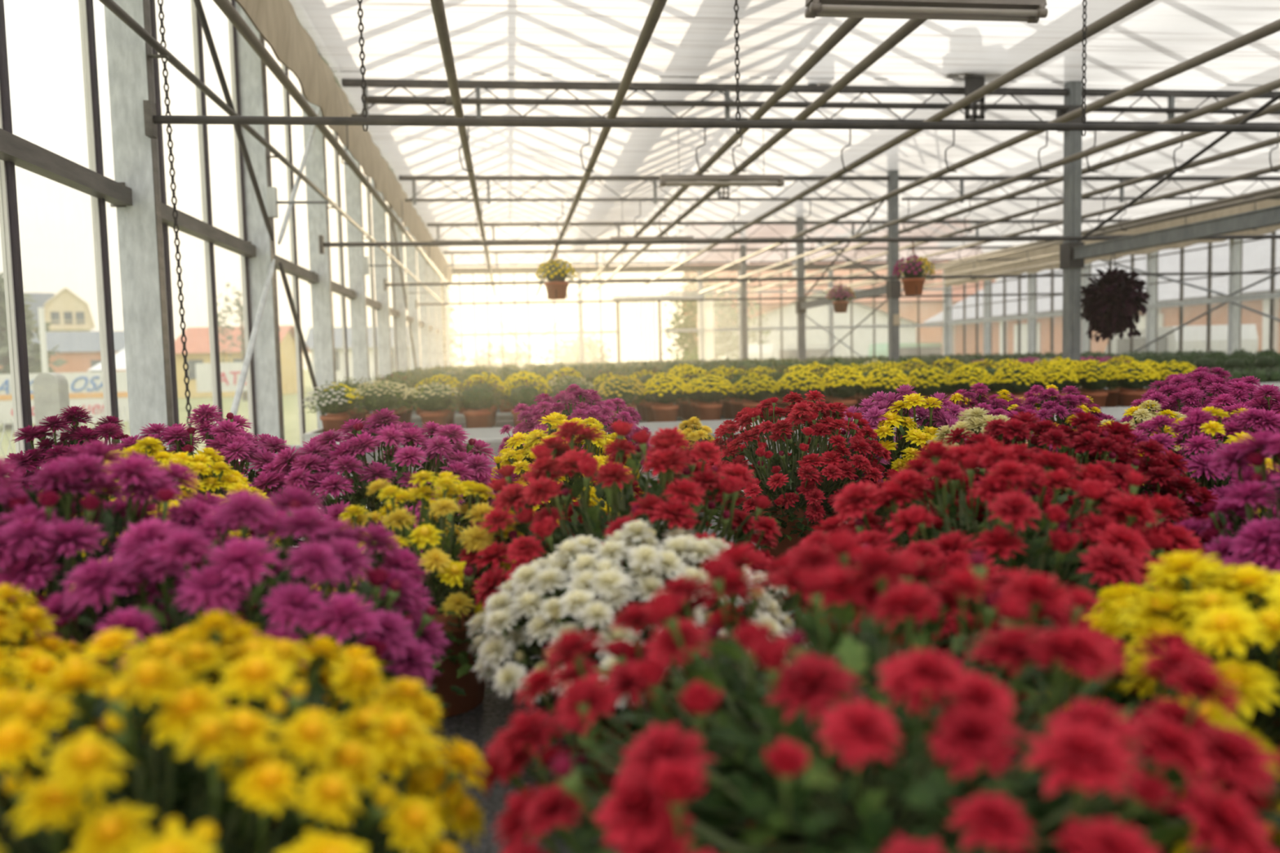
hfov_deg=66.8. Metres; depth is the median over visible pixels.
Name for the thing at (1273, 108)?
pipe
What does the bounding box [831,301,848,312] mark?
pot
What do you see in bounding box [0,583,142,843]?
chrysanthemum
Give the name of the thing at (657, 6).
pipe
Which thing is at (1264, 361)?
chrysanthemum
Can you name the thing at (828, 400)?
pot
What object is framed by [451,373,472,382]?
chrysanthemum
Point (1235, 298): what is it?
wall
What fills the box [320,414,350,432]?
pot
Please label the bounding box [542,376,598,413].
chrysanthemum
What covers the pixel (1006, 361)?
chrysanthemum
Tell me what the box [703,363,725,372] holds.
chrysanthemum
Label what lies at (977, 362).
chrysanthemum
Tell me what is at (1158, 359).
chrysanthemum
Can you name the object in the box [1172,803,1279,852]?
chrysanthemum
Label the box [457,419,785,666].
chrysanthemum
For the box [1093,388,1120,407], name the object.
pot
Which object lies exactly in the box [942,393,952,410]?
pot
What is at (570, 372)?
chrysanthemum
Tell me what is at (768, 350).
van
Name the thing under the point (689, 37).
ceiling
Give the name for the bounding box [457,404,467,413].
pot
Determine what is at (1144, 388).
pot
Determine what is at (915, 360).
chrysanthemum
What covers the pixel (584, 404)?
chrysanthemum
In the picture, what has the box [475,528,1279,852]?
chrysanthemum
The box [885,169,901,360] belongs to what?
support post
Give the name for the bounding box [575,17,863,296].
pipe
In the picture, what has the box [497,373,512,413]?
chrysanthemum
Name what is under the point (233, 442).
chrysanthemum
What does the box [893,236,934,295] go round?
hanging basket
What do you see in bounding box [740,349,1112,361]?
potted plants
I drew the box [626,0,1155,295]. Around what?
pipe
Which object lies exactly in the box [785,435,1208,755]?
chrysanthemum
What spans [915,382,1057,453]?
chrysanthemum
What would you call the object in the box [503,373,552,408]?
chrysanthemum
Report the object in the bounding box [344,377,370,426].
chrysanthemum
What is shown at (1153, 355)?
chrysanthemum
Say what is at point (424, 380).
chrysanthemum
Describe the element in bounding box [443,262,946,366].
wall
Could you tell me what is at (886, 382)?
chrysanthemum
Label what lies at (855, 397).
pot
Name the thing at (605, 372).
chrysanthemum
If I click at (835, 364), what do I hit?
chrysanthemum
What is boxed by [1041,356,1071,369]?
chrysanthemum
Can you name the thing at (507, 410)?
pot
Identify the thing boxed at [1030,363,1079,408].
chrysanthemum
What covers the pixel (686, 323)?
tree
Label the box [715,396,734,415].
pot
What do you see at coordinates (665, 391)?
chrysanthemum
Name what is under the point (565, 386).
chrysanthemum
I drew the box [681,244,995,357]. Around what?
building
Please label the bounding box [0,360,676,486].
ground
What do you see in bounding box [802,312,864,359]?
rod
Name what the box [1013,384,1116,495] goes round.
chrysanthemum
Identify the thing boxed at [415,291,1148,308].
pipe
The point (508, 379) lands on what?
chrysanthemum
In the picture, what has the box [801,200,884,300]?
rod
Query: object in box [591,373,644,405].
chrysanthemum
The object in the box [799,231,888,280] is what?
rod
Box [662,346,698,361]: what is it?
tree
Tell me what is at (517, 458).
chrysanthemum
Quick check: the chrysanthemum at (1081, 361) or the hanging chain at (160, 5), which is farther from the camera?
the chrysanthemum at (1081, 361)
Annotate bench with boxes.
[26,507,1146,852]
[238,416,1124,509]
[302,405,1131,444]
[369,401,675,417]
[1105,382,1279,399]
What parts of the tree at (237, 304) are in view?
crown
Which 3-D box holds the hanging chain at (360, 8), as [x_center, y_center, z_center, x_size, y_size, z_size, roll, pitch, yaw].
[-1.176,-1.852,4.066,0.018,1.208,0.018,2,5,37]
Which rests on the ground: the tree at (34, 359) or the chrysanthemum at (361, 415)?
the tree at (34, 359)
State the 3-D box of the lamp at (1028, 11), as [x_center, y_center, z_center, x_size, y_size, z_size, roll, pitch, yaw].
[1.212,-2.004,4.106,1.040,0.532,0.104,-2,4,-8]
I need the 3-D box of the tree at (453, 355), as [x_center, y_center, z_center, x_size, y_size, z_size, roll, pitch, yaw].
[-10.403,-4.718,50.774,3.149,5.542,3.063,-2,4,-8]
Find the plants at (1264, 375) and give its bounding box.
[1119,365,1279,386]
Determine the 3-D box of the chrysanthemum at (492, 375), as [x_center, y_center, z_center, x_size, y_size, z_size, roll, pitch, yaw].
[-1.153,-0.204,7.182,0.343,0.400,0.343,-3,4,-25]
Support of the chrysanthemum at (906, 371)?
on the bench at (501, 420)
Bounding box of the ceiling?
[288,0,1279,266]
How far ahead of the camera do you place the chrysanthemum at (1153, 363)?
7.45 m
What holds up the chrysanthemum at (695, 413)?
on the bench at (501, 420)
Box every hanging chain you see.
[157,0,194,453]
[357,0,368,131]
[733,0,741,133]
[1080,0,1087,136]
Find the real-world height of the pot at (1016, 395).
0.145 m
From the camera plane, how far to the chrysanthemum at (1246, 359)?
12.04 m
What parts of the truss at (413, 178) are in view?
web rod, web rod, web rod, web rod, web rod, web rod, web rod, web rod, perforated bracket, web rod, web rod, web rod, web rod, web rod, web rod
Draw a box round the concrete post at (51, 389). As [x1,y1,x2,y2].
[32,372,71,468]
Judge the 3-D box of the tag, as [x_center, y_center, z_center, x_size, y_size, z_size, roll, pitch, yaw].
[3.291,-1.371,12.450,0.090,0.140,0.008,-2,4,-8]
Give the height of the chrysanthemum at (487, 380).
0.371 m
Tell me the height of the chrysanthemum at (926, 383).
0.373 m
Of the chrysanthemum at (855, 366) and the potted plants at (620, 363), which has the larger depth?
the potted plants at (620, 363)
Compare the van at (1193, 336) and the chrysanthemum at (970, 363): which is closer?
the chrysanthemum at (970, 363)
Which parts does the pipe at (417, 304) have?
plate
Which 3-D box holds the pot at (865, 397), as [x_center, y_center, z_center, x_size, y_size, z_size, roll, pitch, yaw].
[1.730,-0.149,7.225,0.190,0.145,0.190,1,5,35]
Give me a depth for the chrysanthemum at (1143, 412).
2.16 m
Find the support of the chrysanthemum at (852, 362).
on the bench at (414, 411)
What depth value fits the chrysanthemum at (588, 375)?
8.37 m
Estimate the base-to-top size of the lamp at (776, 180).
0.532 m
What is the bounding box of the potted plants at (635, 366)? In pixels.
[386,355,924,408]
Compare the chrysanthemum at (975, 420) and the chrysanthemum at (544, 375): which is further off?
the chrysanthemum at (544, 375)
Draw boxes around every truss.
[342,78,1279,124]
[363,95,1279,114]
[398,175,1279,204]
[426,218,1133,241]
[443,245,1021,268]
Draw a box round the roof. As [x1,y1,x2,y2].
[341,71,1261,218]
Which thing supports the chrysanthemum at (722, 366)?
on the bench at (501, 420)
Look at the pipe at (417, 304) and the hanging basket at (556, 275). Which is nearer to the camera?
the hanging basket at (556, 275)
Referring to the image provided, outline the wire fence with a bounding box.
[0,405,129,457]
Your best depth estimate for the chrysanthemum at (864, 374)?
7.17 m
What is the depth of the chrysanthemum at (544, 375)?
8.73 m
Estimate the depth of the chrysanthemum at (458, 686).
1.28 m
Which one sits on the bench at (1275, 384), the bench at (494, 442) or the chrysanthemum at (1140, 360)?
the chrysanthemum at (1140, 360)
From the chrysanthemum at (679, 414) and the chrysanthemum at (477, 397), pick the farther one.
the chrysanthemum at (679, 414)
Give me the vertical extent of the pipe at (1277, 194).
0.414 m
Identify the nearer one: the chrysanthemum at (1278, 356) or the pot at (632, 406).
the pot at (632, 406)
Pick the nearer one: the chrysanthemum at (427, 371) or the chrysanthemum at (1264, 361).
the chrysanthemum at (427, 371)
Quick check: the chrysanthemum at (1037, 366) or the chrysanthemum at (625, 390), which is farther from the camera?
the chrysanthemum at (1037, 366)
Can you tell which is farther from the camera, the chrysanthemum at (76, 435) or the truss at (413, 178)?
the truss at (413, 178)
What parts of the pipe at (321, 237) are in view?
plate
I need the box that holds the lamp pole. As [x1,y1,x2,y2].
[37,307,48,373]
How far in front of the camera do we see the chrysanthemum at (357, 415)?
7.02 m
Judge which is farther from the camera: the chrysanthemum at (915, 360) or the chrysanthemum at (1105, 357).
the chrysanthemum at (1105, 357)
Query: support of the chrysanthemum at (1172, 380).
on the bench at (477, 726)
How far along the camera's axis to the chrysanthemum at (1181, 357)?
11.96 m
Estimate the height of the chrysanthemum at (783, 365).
0.395 m
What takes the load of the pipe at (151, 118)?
attached to the wall at (137, 191)
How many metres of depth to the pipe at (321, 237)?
8.07 m
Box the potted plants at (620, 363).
[440,357,767,372]
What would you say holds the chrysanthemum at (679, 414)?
on the bench at (501, 420)
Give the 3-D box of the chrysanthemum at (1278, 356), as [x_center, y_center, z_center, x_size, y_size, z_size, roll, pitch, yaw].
[7.868,-0.759,12.162,0.418,0.377,0.415,0,4,24]
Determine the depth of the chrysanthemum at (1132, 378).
7.08 m
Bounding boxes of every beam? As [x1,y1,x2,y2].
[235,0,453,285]
[800,285,886,309]
[944,191,1279,287]
[1072,205,1279,259]
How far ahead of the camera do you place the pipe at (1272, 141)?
9.82 m
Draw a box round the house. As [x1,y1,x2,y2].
[23,287,95,331]
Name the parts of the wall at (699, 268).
post, wall rail, post, wall rail, wall rail, post, wall rail, wall rail, wall rail, post, wall rail, wall rail, wall rail, wall rail, wall rail, post, wall rail, wall rail, wall rail, post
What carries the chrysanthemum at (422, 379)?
on the bench at (414, 411)
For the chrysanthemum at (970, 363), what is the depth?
7.62 m
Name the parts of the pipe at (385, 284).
plate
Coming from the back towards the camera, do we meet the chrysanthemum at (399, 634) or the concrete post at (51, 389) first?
the concrete post at (51, 389)
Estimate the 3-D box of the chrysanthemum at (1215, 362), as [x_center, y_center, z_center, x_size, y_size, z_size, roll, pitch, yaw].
[7.049,-0.717,12.053,0.404,0.346,0.428,-2,4,-8]
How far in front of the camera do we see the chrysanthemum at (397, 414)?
6.74 m
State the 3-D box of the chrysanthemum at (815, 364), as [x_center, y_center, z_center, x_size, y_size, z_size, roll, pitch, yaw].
[1.363,-0.296,7.506,0.337,0.416,0.337,-1,4,1]
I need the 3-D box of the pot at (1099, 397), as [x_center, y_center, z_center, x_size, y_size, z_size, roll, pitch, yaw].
[3.331,-0.181,7.127,0.190,0.145,0.190,-2,4,-3]
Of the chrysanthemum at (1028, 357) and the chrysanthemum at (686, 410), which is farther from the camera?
the chrysanthemum at (1028, 357)
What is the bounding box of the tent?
[87,348,126,372]
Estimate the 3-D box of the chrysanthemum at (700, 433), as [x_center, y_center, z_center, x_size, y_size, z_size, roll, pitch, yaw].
[0.170,0.112,3.002,0.333,0.288,0.333,-3,4,-17]
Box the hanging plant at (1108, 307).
[1080,235,1151,342]
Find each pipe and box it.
[98,0,448,307]
[142,100,1279,138]
[213,0,456,295]
[318,235,1279,253]
[383,271,1279,290]
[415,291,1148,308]
[430,0,496,297]
[535,0,666,296]
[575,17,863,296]
[587,18,926,295]
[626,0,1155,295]
[663,18,1279,294]
[697,78,1279,293]
[715,102,1279,293]
[749,131,1279,293]
[786,132,1279,293]
[822,185,1279,292]
[834,191,1279,291]
[901,199,1191,285]
[923,201,1279,288]
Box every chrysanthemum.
[0,405,128,515]
[0,439,262,759]
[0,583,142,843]
[0,610,489,852]
[9,485,451,766]
[26,436,288,623]
[108,403,303,573]
[250,407,524,578]
[302,382,363,432]
[309,380,365,432]
[311,471,534,719]
[327,376,364,421]
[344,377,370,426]
[350,380,408,424]
[356,380,415,425]
[362,373,395,386]
[373,373,417,425]
[381,372,417,422]
[403,382,462,428]
[407,374,431,415]
[409,370,439,383]
[411,375,458,411]
[411,376,462,425]
[430,373,461,424]
[448,379,506,428]
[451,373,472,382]
[454,376,507,427]
[456,374,472,413]
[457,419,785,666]
[460,372,506,426]
[465,519,810,792]
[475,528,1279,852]
[480,373,506,422]
[480,412,644,556]
[492,383,652,479]
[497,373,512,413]
[497,378,551,426]
[502,370,531,409]
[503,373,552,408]
[506,370,547,401]
[534,368,554,377]
[539,371,557,382]
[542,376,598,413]
[546,366,585,395]
[547,374,602,416]
[548,369,591,389]
[573,367,599,377]
[581,368,599,381]
[587,370,618,400]
[589,372,625,399]
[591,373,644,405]
[596,375,646,417]
[600,366,633,375]
[603,365,628,375]
[606,368,633,375]
[619,370,637,408]
[627,367,665,421]
[628,369,660,418]
[634,374,680,422]
[640,364,667,374]
[641,372,688,422]
[643,416,726,511]
[657,368,673,404]
[665,363,698,417]
[671,364,710,419]
[678,369,728,418]
[681,374,735,420]
[697,390,897,572]
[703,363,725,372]
[707,365,735,415]
[714,366,749,418]
[722,367,765,419]
[731,372,780,408]
[747,365,776,401]
[758,364,792,399]
[765,364,795,396]
[768,369,799,417]
[777,368,825,409]
[783,364,818,399]
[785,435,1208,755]
[800,361,831,400]
[808,365,842,416]
[818,365,869,416]
[820,363,845,397]
[834,363,870,413]
[841,383,966,553]
[845,362,866,394]
[854,364,891,407]
[859,358,887,365]
[859,360,891,396]
[862,365,911,402]
[871,361,908,397]
[884,410,1226,607]
[885,407,1030,564]
[893,363,930,408]
[895,357,932,369]
[904,364,951,409]
[912,360,953,396]
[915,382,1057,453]
[929,356,966,393]
[935,364,961,410]
[945,364,993,408]
[952,358,976,364]
[957,362,987,373]
[968,360,1012,404]
[972,358,1001,392]
[991,358,1024,394]
[991,361,1044,397]
[1008,358,1037,391]
[1009,362,1044,394]
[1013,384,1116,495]
[1017,356,1039,363]
[1030,357,1053,366]
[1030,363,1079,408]
[1031,358,1057,408]
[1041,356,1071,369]
[1044,550,1279,852]
[1046,357,1084,403]
[1068,359,1120,407]
[1071,360,1096,395]
[1078,355,1106,389]
[1079,358,1122,407]
[1097,399,1198,484]
[1099,355,1129,363]
[1105,355,1139,405]
[1107,361,1159,406]
[1119,371,1279,435]
[1128,359,1165,392]
[1128,406,1279,560]
[1129,356,1159,363]
[1136,354,1165,369]
[1142,366,1241,413]
[1146,355,1166,363]
[1148,360,1197,384]
[1158,355,1191,368]
[1167,355,1195,361]
[1171,384,1279,485]
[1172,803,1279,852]
[1173,429,1279,676]
[1186,353,1223,370]
[1191,355,1226,368]
[1200,352,1226,368]
[1218,355,1253,369]
[1223,354,1255,370]
[1226,353,1256,369]
[1245,351,1279,368]
[1251,351,1279,368]
[1272,504,1279,518]
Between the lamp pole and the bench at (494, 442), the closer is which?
the bench at (494, 442)
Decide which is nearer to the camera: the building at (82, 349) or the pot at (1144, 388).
the pot at (1144, 388)
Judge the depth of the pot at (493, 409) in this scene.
6.84 m
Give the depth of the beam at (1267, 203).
17.68 m
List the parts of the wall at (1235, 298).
post, thin rail, thin rail, wall rail, post, thin rail, thin rail, wall rail, post, thin rail, wall rail, thin rail, post, thin rail, post, thin rail, thin rail, wall rail, post, thin rail, thin rail, wall rail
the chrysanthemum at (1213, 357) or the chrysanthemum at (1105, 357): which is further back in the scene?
the chrysanthemum at (1213, 357)
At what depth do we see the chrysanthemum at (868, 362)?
9.12 m
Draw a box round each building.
[0,330,126,373]
[174,324,311,398]
[305,326,420,388]
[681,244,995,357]
[715,292,919,360]
[921,229,1279,399]
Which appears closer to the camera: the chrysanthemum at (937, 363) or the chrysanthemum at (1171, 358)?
the chrysanthemum at (937, 363)
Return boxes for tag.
[893,314,900,324]
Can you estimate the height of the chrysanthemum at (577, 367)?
0.267 m
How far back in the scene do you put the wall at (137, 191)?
5.20 m
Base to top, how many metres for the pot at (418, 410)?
0.145 m
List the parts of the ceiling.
screen panel, screen panel, screen panel, screen panel, screen panel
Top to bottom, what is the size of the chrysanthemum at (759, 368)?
0.390 m
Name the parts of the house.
railing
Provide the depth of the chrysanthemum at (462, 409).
8.24 m
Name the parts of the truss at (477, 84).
web rod, web rod, web rod, web rod, web rod, web rod, web rod, web rod, web rod, web rod, web rod, web rod, web rod, web rod, web rod, web rod, web rod, web rod, web rod, web rod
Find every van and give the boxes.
[747,343,848,359]
[868,342,942,356]
[1104,324,1257,354]
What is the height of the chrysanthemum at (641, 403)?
0.406 m
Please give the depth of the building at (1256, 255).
27.88 m
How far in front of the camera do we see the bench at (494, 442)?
5.22 m
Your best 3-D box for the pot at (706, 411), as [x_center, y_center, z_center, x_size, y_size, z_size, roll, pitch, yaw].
[0.483,-0.086,6.753,0.190,0.145,0.190,-1,4,5]
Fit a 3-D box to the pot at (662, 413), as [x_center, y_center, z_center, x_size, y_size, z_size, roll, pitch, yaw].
[0.176,-0.073,6.680,0.190,0.145,0.190,0,4,16]
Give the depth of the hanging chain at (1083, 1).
4.51 m
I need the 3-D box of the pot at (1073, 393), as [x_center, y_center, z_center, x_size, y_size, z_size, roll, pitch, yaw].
[3.269,-0.203,7.454,0.190,0.145,0.190,-3,4,-25]
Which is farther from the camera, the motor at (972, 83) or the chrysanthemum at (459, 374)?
the chrysanthemum at (459, 374)
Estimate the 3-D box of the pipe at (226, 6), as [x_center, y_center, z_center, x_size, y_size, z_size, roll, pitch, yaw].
[-2.833,-2.505,11.434,0.082,0.379,23.300,-2,4,-8]
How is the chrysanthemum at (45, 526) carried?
on the bench at (477, 726)
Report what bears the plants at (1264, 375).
on the bench at (1275, 384)
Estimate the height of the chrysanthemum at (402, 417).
0.405 m
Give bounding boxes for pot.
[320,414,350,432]
[326,412,355,432]
[346,409,360,421]
[353,407,369,426]
[365,413,395,424]
[373,410,400,425]
[382,583,486,719]
[392,408,407,425]
[400,406,413,422]
[414,404,423,415]
[419,411,448,428]
[423,408,451,425]
[448,405,456,424]
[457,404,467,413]
[462,409,492,428]
[467,407,494,427]
[490,405,497,426]
[499,400,512,413]
[511,409,524,426]
[544,281,568,299]
[609,405,635,417]
[635,399,644,418]
[638,400,654,421]
[643,402,669,422]
[651,404,679,422]
[675,397,688,417]
[678,399,698,419]
[689,401,715,418]
[695,403,723,420]
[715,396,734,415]
[720,398,745,418]
[729,400,755,419]
[742,401,760,408]
[751,506,838,572]
[774,398,787,417]
[786,400,813,409]
[817,397,841,416]
[830,399,857,416]
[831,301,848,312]
[841,394,866,413]
[859,395,875,407]
[901,277,925,295]
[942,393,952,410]
[981,392,1000,404]
[1012,394,1026,397]
[1041,392,1067,408]
[1057,391,1079,403]
[1075,387,1093,395]
[1080,391,1108,407]
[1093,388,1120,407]
[1111,386,1133,405]
[1118,390,1146,406]
[1133,387,1157,392]
[1198,538,1205,546]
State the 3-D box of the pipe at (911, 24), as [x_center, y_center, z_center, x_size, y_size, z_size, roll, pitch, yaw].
[0.303,-2.584,11.904,0.111,0.414,23.400,-2,4,-8]
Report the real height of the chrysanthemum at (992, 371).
0.388 m
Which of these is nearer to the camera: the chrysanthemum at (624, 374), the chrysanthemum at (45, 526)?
the chrysanthemum at (45, 526)
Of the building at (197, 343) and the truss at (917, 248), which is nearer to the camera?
the truss at (917, 248)
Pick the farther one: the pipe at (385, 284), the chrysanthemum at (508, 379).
the pipe at (385, 284)
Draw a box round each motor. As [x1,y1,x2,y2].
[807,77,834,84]
[964,75,984,119]
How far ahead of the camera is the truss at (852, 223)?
16.18 m
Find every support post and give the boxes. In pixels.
[739,245,747,359]
[795,217,806,360]
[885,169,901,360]
[1056,80,1084,387]
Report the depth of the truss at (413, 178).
12.20 m
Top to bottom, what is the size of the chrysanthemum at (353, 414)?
0.376 m
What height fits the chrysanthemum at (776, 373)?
0.399 m
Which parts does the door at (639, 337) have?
frame, frame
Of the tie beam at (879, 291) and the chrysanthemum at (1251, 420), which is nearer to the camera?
the chrysanthemum at (1251, 420)
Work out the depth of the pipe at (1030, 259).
17.75 m
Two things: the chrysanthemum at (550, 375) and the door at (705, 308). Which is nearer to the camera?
the chrysanthemum at (550, 375)
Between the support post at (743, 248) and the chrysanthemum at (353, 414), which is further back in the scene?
the support post at (743, 248)
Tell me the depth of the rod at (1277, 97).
7.11 m
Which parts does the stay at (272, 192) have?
rod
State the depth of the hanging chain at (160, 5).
4.11 m
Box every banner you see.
[0,371,128,423]
[195,362,247,392]
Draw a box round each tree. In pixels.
[0,272,81,428]
[208,283,280,400]
[420,285,471,367]
[466,341,543,368]
[544,328,613,364]
[662,271,771,360]
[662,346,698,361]
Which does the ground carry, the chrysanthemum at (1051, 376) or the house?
the house
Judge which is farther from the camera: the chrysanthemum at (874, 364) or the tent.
the tent
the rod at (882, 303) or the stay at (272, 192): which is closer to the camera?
the stay at (272, 192)
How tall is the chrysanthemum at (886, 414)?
0.396 m
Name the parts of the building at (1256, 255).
loading door, loading door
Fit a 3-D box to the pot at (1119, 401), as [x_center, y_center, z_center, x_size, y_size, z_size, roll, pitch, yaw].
[3.891,-0.245,7.850,0.190,0.145,0.190,-2,4,-5]
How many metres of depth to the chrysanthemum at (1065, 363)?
7.37 m
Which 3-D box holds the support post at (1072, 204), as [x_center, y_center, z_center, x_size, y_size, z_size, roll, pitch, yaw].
[3.791,-1.391,8.542,0.260,3.900,0.240,-2,4,-8]
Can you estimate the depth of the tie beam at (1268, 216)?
7.07 m
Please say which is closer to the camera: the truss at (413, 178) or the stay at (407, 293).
the truss at (413, 178)
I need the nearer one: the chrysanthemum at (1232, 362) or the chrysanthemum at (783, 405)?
the chrysanthemum at (783, 405)
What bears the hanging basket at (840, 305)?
hanging from the pipe at (385, 284)
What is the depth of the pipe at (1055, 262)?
19.00 m
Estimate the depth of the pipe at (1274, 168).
11.01 m
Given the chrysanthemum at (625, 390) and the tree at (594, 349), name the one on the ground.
the tree at (594, 349)
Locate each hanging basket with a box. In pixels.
[535,239,577,299]
[826,276,855,312]
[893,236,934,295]
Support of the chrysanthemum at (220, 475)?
on the bench at (477, 726)
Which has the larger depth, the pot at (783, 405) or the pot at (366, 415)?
the pot at (783, 405)
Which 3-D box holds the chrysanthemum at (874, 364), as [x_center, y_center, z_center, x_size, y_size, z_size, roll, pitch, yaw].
[1.935,-0.335,7.929,0.353,0.408,0.353,-2,4,-13]
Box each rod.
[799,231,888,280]
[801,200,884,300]
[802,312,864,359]
[817,298,888,360]
[1076,93,1279,242]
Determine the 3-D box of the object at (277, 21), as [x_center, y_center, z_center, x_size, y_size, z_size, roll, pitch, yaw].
[-2.704,-2.671,9.953,0.055,0.457,26.760,-2,4,-8]
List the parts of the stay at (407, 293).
rod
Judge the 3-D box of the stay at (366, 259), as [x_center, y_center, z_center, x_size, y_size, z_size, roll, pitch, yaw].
[-2.658,-1.656,9.987,0.360,0.180,0.060,-2,4,-8]
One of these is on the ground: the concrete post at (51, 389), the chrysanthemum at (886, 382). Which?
the concrete post at (51, 389)
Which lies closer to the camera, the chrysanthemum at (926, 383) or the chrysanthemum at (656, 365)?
the chrysanthemum at (926, 383)
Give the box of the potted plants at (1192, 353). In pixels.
[850,346,1279,370]
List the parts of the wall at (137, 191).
wall rail, post, wall rail, post, wall rail, post, wall rail, post, wall rail, post, wall rail, post, wall rail, post, wall rail, post, post, post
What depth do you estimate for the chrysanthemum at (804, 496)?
2.04 m
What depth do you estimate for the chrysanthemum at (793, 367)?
7.80 m
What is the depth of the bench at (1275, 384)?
10.56 m
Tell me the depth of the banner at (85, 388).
22.02 m
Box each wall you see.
[0,0,444,476]
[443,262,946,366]
[946,231,1279,399]
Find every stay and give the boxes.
[266,186,328,217]
[362,256,399,275]
[404,286,430,299]
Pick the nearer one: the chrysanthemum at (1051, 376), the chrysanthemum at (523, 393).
the chrysanthemum at (523, 393)
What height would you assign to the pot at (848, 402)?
0.145 m
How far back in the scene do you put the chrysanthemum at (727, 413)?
7.38 m
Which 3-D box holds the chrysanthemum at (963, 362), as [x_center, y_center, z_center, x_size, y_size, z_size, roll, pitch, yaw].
[2.984,-0.425,8.889,0.362,0.403,0.355,0,4,14]
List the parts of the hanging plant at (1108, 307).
pot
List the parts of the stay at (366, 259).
rod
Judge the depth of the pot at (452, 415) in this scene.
7.44 m
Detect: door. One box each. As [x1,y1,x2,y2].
[612,294,704,362]
[697,300,715,360]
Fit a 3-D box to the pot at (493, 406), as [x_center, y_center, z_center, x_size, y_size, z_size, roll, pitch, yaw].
[-1.149,-0.077,7.190,0.190,0.145,0.190,2,5,36]
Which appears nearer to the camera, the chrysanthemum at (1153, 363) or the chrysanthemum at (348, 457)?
the chrysanthemum at (348, 457)
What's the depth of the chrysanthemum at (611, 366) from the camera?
9.52 m
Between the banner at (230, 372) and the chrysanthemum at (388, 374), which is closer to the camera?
the chrysanthemum at (388, 374)
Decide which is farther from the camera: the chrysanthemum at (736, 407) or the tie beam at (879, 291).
the tie beam at (879, 291)
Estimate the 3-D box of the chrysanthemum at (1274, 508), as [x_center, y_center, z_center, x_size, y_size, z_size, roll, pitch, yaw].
[1.045,0.189,1.306,0.358,0.328,0.361,-4,5,-30]
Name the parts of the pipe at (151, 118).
plate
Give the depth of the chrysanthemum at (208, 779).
0.57 m
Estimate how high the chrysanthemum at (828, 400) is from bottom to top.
0.386 m
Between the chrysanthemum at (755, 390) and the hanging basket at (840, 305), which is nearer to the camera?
the chrysanthemum at (755, 390)
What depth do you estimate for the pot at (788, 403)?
6.77 m
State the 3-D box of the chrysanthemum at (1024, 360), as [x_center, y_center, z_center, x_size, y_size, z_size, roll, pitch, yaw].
[3.187,-0.371,8.080,0.326,0.398,0.327,-1,4,4]
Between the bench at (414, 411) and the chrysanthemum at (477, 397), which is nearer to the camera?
the chrysanthemum at (477, 397)
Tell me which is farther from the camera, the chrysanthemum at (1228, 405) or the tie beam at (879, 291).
the tie beam at (879, 291)
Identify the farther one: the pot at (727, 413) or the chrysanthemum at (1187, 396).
the pot at (727, 413)
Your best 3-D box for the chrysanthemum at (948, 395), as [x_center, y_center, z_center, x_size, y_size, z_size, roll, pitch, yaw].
[2.342,-0.282,7.314,0.403,0.368,0.400,1,4,26]
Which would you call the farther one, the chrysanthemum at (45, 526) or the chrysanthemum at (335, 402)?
the chrysanthemum at (335, 402)
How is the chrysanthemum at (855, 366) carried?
on the bench at (501, 420)
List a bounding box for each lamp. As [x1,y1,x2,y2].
[609,200,693,244]
[659,127,784,186]
[804,0,1048,22]
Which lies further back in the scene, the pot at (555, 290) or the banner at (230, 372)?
the banner at (230, 372)
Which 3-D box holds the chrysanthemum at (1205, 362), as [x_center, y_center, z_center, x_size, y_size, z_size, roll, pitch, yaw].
[6.729,-0.689,11.587,0.403,0.371,0.413,-2,4,-11]

